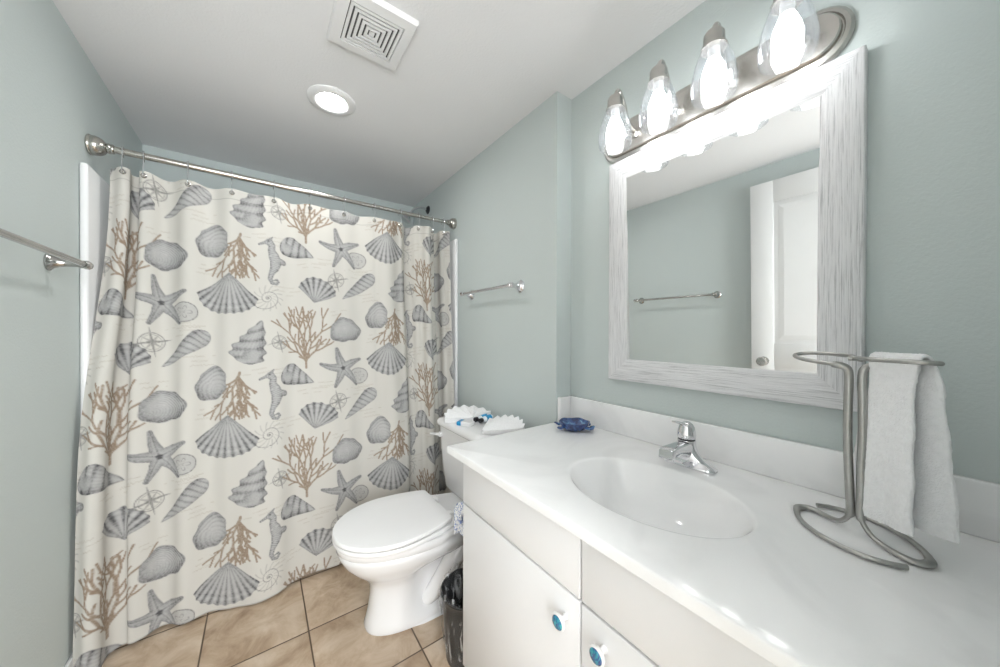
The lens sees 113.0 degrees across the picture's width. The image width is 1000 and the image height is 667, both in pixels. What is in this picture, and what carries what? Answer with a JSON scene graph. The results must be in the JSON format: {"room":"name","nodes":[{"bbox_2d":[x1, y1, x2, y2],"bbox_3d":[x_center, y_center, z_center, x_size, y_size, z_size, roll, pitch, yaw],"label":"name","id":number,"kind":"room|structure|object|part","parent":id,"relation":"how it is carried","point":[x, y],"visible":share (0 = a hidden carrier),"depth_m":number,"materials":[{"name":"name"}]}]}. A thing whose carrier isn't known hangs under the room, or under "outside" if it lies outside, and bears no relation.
{"room":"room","nodes":[
{"label":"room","id":0,"kind":"room"},
{"bbox_2d":[0,0,142,666],"bbox_3d":[-1.189,0.078,0.679,0.100,2.191,2.895,0,0,-36],"label":"wall","id":1,"kind":"structure","parent":0,"point":[52,96],"depth_m":0.96,"materials":[{"name":"paint"}]},
{"bbox_2d":[0,228,93,270],"bbox_3d":[-1.147,-0.213,0.778,0.084,0.052,0.645,0,0,-36],"label":"towel bar","id":2,"kind":"object","parent":1,"relation":"attached to","point":[52,259],"visible":1,"depth_m":0.92,"materials":[{"name":"metal"}]},
{"bbox_3d":[-1.319,-0.215,1.015,0.084,0.052,0.052,0,0,-36],"label":"post","id":3,"kind":"part","parent":2,"relation":"part of","materials":[{"name":"metal"}]},
{"bbox_2d":[64,653,72,666],"bbox_3d":[-1.179,1.125,0.762,0.012,0.095,0.965,0,0,-36],"label":"baseboard","id":4,"kind":"structure","parent":1,"relation":"attached to","point":[69,663],"depth_m":1.09,"materials":[{"name":"white wood"}]},
{"bbox_2d":[102,564,449,666],"bbox_3d":[-0.117,1.216,0.662,1.813,0.080,4.195,0,0,-36],"label":"floor","id":5,"kind":"structure","parent":0,"point":[317,620],"depth_m":1.27,"materials":[{"name":"tile"}]},
{"bbox_2d":[332,416,499,635],"bbox_3d":[-0.321,0.801,1.479,0.778,0.740,0.437,0,0,-36],"label":"toilet","id":6,"kind":"object","parent":5,"relation":"on","point":[405,545],"visible":0.66,"depth_m":1.32,"materials":[{"name":"ceramic"}]},
{"bbox_3d":[-0.455,0.767,1.369,0.432,0.020,0.387,0,0,-36],"label":"seat lid","id":7,"kind":"part","parent":6,"relation":"part of","materials":[{"name":"plastic"}]},
{"bbox_3d":[-0.327,0.512,1.690,0.088,0.029,0.029,0,0,36],"label":"flush lever","id":8,"kind":"part","parent":6,"relation":"part of","materials":[{"name":"metal"}]},
{"bbox_3d":[-0.104,0.634,1.623,0.248,0.332,0.398,0,0,-36],"label":"tank","id":9,"kind":"part","parent":6,"relation":"part of","materials":[{"name":"ceramic"}]},
{"bbox_2d":[457,419,474,426],"bbox_3d":[-0.162,0.421,1.558,0.074,0.019,0.045,0,0,21],"label":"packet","id":10,"kind":"object","parent":6,"relation":"on","point":[462,422],"visible":1,"depth_m":1.54,"materials":[{"name":"white plastic"}]},
{"bbox_2d":[444,405,490,422],"bbox_3d":[-0.175,0.404,1.683,0.259,0.051,0.148,0,0,-36],"label":"washcloth","id":11,"kind":"object","parent":6,"relation":"on","point":[464,412],"visible":0.84,"depth_m":1.67,"materials":[{"name":"white fabric"}]},
{"bbox_3d":[-0.106,0.449,1.619,0.264,0.036,0.416,0,0,-36],"label":"tank lid","id":12,"kind":"part","parent":6,"relation":"part of","materials":[{"name":"ceramic"}]},
{"bbox_2d":[473,413,488,421],"bbox_3d":[-0.090,0.412,1.615,0.086,0.031,0.030,0,0,-43],"label":"toiletry bottle","id":13,"kind":"object","parent":6,"relation":"on","point":[475,419],"visible":0.59,"depth_m":1.59,"materials":[{"name":"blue plastic"}]},
{"bbox_2d":[478,414,492,422],"bbox_3d":[-0.069,0.412,1.599,0.030,0.031,0.086,0,0,41],"label":"toiletry bottle","id":14,"kind":"object","parent":6,"relation":"on","point":[484,418],"visible":0.94,"depth_m":1.58,"materials":[{"name":"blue plastic"}]},
{"bbox_2d":[482,414,524,434],"bbox_3d":[0.015,0.407,1.503,0.190,0.048,0.185,0,0,0],"label":"washcloth","id":15,"kind":"object","parent":6,"relation":"on","point":[504,424],"visible":0.92,"depth_m":1.46,"materials":[{"name":"white fabric"}]},
{"bbox_2d":[440,568,463,666],"bbox_3d":[-0.113,1.037,1.220,0.224,0.272,0.223,0,0,-36],"label":"waste bin","id":16,"kind":"object","parent":5,"relation":"on","point":[451,590],"visible":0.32,"depth_m":1.16,"materials":[{"name":"plastic"}]},
{"bbox_2d":[463,463,776,666],"bbox_3d":[0.400,0.789,0.810,0.599,0.776,1.028,0,0,-36],"label":"vanity cabinet","id":17,"kind":"object","parent":5,"relation":"on","point":[536,594],"visible":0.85,"depth_m":0.74,"materials":[{"name":"white laminate"}]},
{"bbox_3d":[0.030,0.473,0.878,0.018,0.143,0.480,0,0,-36],"label":"drawer","id":18,"kind":"part","parent":17,"relation":"part of","materials":[{"name":"white laminate"}]},
{"bbox_3d":[0.029,0.810,0.879,0.018,0.520,0.480,0,0,-36],"label":"door","id":19,"kind":"part","parent":17,"relation":"part of","materials":[{"name":"white laminate"}]},
{"bbox_3d":[0.128,0.606,0.699,0.031,0.036,0.036,0,0,-36],"label":"knob","id":20,"kind":"part","parent":17,"relation":"part of","materials":[{"name":"teal ceramic"}]},
{"bbox_3d":[0.186,0.599,0.620,0.031,0.036,0.036,0,0,-36],"label":"knob","id":21,"kind":"part","parent":17,"relation":"part of","materials":[{"name":"teal ceramic"}]},
{"bbox_3d":[0.313,0.813,0.488,0.018,0.520,0.478,0,0,-36],"label":"door","id":22,"kind":"part","parent":17,"relation":"part of","materials":[{"name":"white laminate"}]},
{"bbox_3d":[0.314,0.476,0.486,0.018,0.143,0.478,0,0,-36],"label":"drawer","id":23,"kind":"part","parent":17,"relation":"part of","materials":[{"name":"white laminate"}]},
{"bbox_2d":[447,395,999,666],"bbox_3d":[0.386,0.388,0.831,0.597,0.232,1.085,0,0,-36],"label":"countertop","id":24,"kind":"structure","parent":17,"relation":"on","point":[729,546],"depth_m":0.60,"materials":[{"name":"stone"}]},
{"bbox_2d":[554,417,594,431],"bbox_3d":[0.287,0.354,1.281,0.144,0.036,0.103,0,0,-2],"label":"dish","id":25,"kind":"object","parent":24,"relation":"on","point":[577,424],"visible":1,"depth_m":1.25,"materials":[{"name":"ceramic"}]},
{"bbox_2d":[659,420,717,474],"bbox_3d":[0.499,0.309,0.923,0.147,0.133,0.158,0,0,-36],"label":"faucet","id":26,"kind":"object","parent":24,"relation":"on","point":[683,452],"visible":1,"depth_m":0.92,"materials":[{"name":"silver metal"}]},
{"bbox_3d":[0.485,0.330,0.913,0.114,0.052,0.045,0,0,-36],"label":"spout","id":27,"kind":"part","parent":26,"relation":"part of","materials":[{"name":"silver metal"}]},
{"bbox_3d":[0.521,0.271,0.939,0.081,0.056,0.048,0,0,-36],"label":"lever handle","id":28,"kind":"part","parent":26,"relation":"part of","materials":[{"name":"silver metal"}]},
{"bbox_2d":[792,351,944,569],"bbox_3d":[0.668,0.207,0.621,0.162,0.339,0.198,0,0,23],"label":"towel stand","id":29,"kind":"object","parent":24,"relation":"on","point":[853,508],"visible":0.99,"depth_m":0.61,"materials":[{"name":"grey metal"}]},
{"bbox_2d":[853,352,959,543],"bbox_3d":[0.695,0.185,0.591,0.051,0.305,0.144,0,0,-11],"label":"hand towel","id":30,"kind":"object","parent":29,"relation":"hanging from","point":[909,482],"visible":0.89,"depth_m":0.56,"materials":[{"name":"white fabric"}]},
{"bbox_2d":[143,144,412,227],"bbox_3d":[-1.353,0.069,2.287,1.524,2.191,0.100,0,0,-36],"label":"wall","id":31,"kind":"structure","parent":0,"point":[165,172],"depth_m":2.11,"materials":[{"name":"grey paint"}]},
{"bbox_2d":[79,162,457,425],"bbox_3d":[-1.092,0.280,1.927,1.523,1.773,0.789,0,0,-36],"label":"tub surround","id":32,"kind":"object","parent":31,"relation":"attached to","point":[94,190],"visible":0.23,"depth_m":1.21,"materials":[{"name":"plastic"}]},
{"bbox_2d":[52,0,705,206],"bbox_3d":[-0.493,-1.058,1.176,1.813,0.080,2.895,0,0,-36],"label":"ceiling","id":33,"kind":"structure","parent":0,"point":[223,81],"depth_m":1.30,"materials":[{"name":"white paint"}]},
{"bbox_2d":[307,84,355,115],"bbox_3d":[-0.737,-1.014,1.450,0.192,0.012,0.192,0,0,-36],"label":"recessed light","id":34,"kind":"object","parent":33,"relation":"in","point":[331,100],"visible":1,"depth_m":1.44,"materials":[{"name":"white plastic"}]},
{"bbox_2d":[317,93,345,109],"bbox_3d":[-0.737,-1.014,1.450,0.114,0.005,0.114,0,0,37],"label":"diffuser","id":35,"kind":"object","parent":34,"relation":"attached to","point":[325,101],"depth_m":1.45,"materials":[{"name":"white plastic"}]},
{"bbox_2d":[327,0,418,70],"bbox_3d":[-0.427,-1.007,1.103,0.234,0.022,0.234,0,0,-36],"label":"ceiling vent","id":36,"kind":"object","parent":33,"relation":"in","point":[378,31],"visible":1,"depth_m":1.09,"materials":[{"name":"white plastic"}]},
{"bbox_2d":[341,0,403,60],"bbox_3d":[-0.427,-0.999,1.103,0.159,0.006,0.159,0,0,-36],"label":"grille","id":37,"kind":"object","parent":36,"relation":"attached to","point":[365,29],"depth_m":1.09,"materials":[{"name":"white plastic"}]},
{"bbox_2d":[413,91,571,428],"bbox_3d":[-0.188,0.073,2.140,0.189,2.191,1.707,0,0,-36],"label":"wall","id":38,"kind":"structure","parent":0,"point":[510,204],"depth_m":1.61,"materials":[{"name":"paint"}]},
{"bbox_2d":[84,134,456,228],"bbox_3d":[-0.907,-0.701,1.672,1.523,0.073,0.073,0,0,-36],"label":"curtain rod","id":39,"kind":"object","parent":38,"relation":"attached to","point":[94,145],"visible":1,"depth_m":1.44,"materials":[{"name":"metal"}]},
{"bbox_2d":[121,146,123,172],"bbox_3d":[-1.453,-0.669,1.275,0.008,0.100,0.040,0,0,-42],"label":"curtain hook","id":40,"kind":"object","parent":39,"relation":"hanging from","point":[122,156],"visible":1,"depth_m":1.26,"materials":[{"name":"silver metal"}]},
{"bbox_2d":[142,151,144,176],"bbox_3d":[-1.407,-0.669,1.308,0.008,0.100,0.040,0,0,-42],"label":"curtain hook","id":41,"kind":"object","parent":39,"relation":"hanging from","point":[143,155],"visible":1,"depth_m":1.29,"materials":[{"name":"silver metal"}]},
{"bbox_2d":[187,160,188,184],"bbox_3d":[-1.304,-0.669,1.383,0.008,0.100,0.040,0,0,-42],"label":"curtain hook","id":42,"kind":"object","parent":39,"relation":"hanging from","point":[187,160],"visible":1,"depth_m":1.37,"materials":[{"name":"silver metal"}]},
{"bbox_2d":[401,206,429,223],"bbox_3d":[-0.613,-0.865,2.391,0.202,0.158,0.072,0,0,-36],"label":"shower fixture","id":43,"kind":"object","parent":38,"relation":"attached to","point":[405,218],"visible":0.83,"depth_m":2.37,"materials":[{"name":"metal"}]},
{"bbox_2d":[460,280,524,299],"bbox_3d":[-0.063,-0.227,1.743,0.074,0.060,0.507,0,0,-36],"label":"towel bar","id":44,"kind":"object","parent":38,"relation":"attached to","point":[519,286],"visible":1,"depth_m":1.62,"materials":[{"name":"silver metal"}]},
{"bbox_3d":[-0.194,-0.228,1.924,0.074,0.060,0.060,0,0,-36],"label":"post","id":45,"kind":"part","parent":44,"relation":"part of","materials":[{"name":"silver metal"}]},
{"bbox_3d":[0.069,-0.225,1.562,0.074,0.060,0.060,0,0,-36],"label":"post","id":46,"kind":"part","parent":44,"relation":"part of","materials":[{"name":"silver metal"}]},
{"bbox_2d":[571,0,999,482],"bbox_3d":[0.699,0.081,0.995,0.100,2.191,1.188,0,0,-36],"label":"wall","id":47,"kind":"structure","parent":0,"point":[933,238],"depth_m":0.70,"materials":[{"name":"paint"}]},
{"bbox_2d":[604,0,855,163],"bbox_3d":[0.533,-0.717,0.968,0.198,0.200,0.675,0,0,-36],"label":"vanity light","id":48,"kind":"object","parent":47,"relation":"attached to","point":[796,46],"visible":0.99,"depth_m":0.88,"materials":[{"name":"silver metal"}]},
{"bbox_3d":[0.382,-0.668,1.098,0.057,0.094,0.057,0,0,-36],"label":"bulb","id":49,"kind":"part","parent":48,"relation":"part of","materials":[{"name":"white glass"}]},
{"bbox_3d":[0.382,-0.729,1.098,0.028,0.030,0.028,0,0,-36],"label":"bulb","id":50,"kind":"part","parent":48,"relation":"part of","materials":[{"name":"white glass"}]},
{"bbox_3d":[0.428,-0.755,1.131,0.128,0.126,0.036,0,0,-36],"label":"arm","id":51,"kind":"part","parent":48,"relation":"part of","materials":[{"name":"silver metal"}]},
{"bbox_3d":[0.469,-0.728,0.979,0.028,0.030,0.028,0,0,-36],"label":"bulb","id":52,"kind":"part","parent":48,"relation":"part of","materials":[{"name":"white glass"}]},
{"bbox_3d":[0.468,-0.667,0.979,0.057,0.094,0.057,0,0,-36],"label":"bulb","id":53,"kind":"part","parent":48,"relation":"part of","materials":[{"name":"white glass"}]},
{"bbox_3d":[0.514,-0.754,1.012,0.128,0.126,0.036,0,0,-36],"label":"arm","id":54,"kind":"part","parent":48,"relation":"part of","materials":[{"name":"silver metal"}]},
{"bbox_3d":[0.555,-0.727,0.859,0.028,0.030,0.028,0,0,-36],"label":"bulb","id":55,"kind":"part","parent":48,"relation":"part of","materials":[{"name":"white glass"}]},
{"bbox_3d":[0.555,-0.666,0.860,0.057,0.094,0.057,0,0,-36],"label":"bulb","id":56,"kind":"part","parent":48,"relation":"part of","materials":[{"name":"white glass"}]},
{"bbox_3d":[0.601,-0.753,0.892,0.128,0.126,0.036,0,0,-36],"label":"arm","id":57,"kind":"part","parent":48,"relation":"part of","materials":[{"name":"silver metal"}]},
{"bbox_3d":[0.642,-0.726,0.740,0.028,0.030,0.028,0,0,-36],"label":"bulb","id":58,"kind":"part","parent":48,"relation":"part of","materials":[{"name":"white glass"}]},
{"bbox_3d":[0.642,-0.665,0.740,0.057,0.094,0.057,0,0,-36],"label":"bulb","id":59,"kind":"part","parent":48,"relation":"part of","materials":[{"name":"white glass"}]},
{"bbox_3d":[0.688,-0.752,0.773,0.128,0.126,0.036,0,0,-36],"label":"arm","id":60,"kind":"part","parent":48,"relation":"part of","materials":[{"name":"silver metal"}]},
{"bbox_2d":[608,45,867,411],"bbox_3d":[0.615,-0.231,0.998,0.029,0.807,0.658,0,0,-36],"label":"wall mirror","id":61,"kind":"object","parent":47,"relation":"attached to","point":[737,237],"visible":0.93,"depth_m":0.90,"materials":[{"name":"white wood"}]},
{"bbox_3d":[0.445,-0.233,1.233,0.029,0.807,0.078,0,0,-36],"label":"frame rail","id":62,"kind":"part","parent":61,"relation":"part of","materials":[{"name":"white wood"}]},
{"bbox_2d":[627,97,819,373],"bbox_3d":[0.614,-0.231,0.997,0.018,0.660,0.510,0,0,-36],"label":"mirror glass","id":63,"kind":"object","parent":61,"relation":"on","point":[723,229],"depth_m":0.93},
{"bbox_3d":[0.614,0.134,1.000,0.029,0.078,0.658,0,0,-36],"label":"frame rail","id":64,"kind":"part","parent":61,"relation":"part of","materials":[{"name":"white wood"}]},
{"bbox_3d":[0.616,-0.596,0.996,0.029,0.078,0.658,0,0,-36],"label":"frame rail","id":65,"kind":"part","parent":61,"relation":"part of","materials":[{"name":"white wood"}]},
{"bbox_3d":[0.786,-0.229,0.763,0.029,0.807,0.078,0,0,-36],"label":"frame rail","id":66,"kind":"part","parent":61,"relation":"part of","materials":[{"name":"white wood"}]},
{"bbox_2d":[569,395,999,542],"bbox_3d":[0.620,0.324,1.000,0.020,0.104,1.085,0,0,-36],"label":"backsplash","id":67,"kind":"structure","parent":47,"relation":"attached to","point":[817,468],"depth_m":0.87,"materials":[{"name":"stone"}]},
{"bbox_3d":[-1.188,-0.669,1.467,0.010,0.100,0.039,0,0,-36],"label":"curtain hook","id":68,"kind":"object","parent":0,"visible":0},
{"bbox_2d":[73,167,454,666],"bbox_3d":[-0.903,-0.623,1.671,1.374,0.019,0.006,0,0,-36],"label":"shower curtain","id":69,"kind":"object","parent":68,"relation":"hanging from","point":[262,371],"visible":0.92,"depth_m":1.44,"materials":[{"name":"fabric"}]},
{"bbox_3d":[-0.062,0.629,1.155,0.141,0.044,0.074,0,0,-36],"label":"paper holder","id":70,"kind":"object","parent":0,"visible":0},
{"bbox_2d":[454,501,464,535],"bbox_3d":[-0.093,0.655,1.173,0.103,0.135,0.115,0,0,-36],"label":"toilet roll","id":71,"kind":"object","parent":70,"relation":"on","point":[458,522],"visible":0.3,"depth_m":1.16,"materials":[{"name":"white paper"}]}
]}

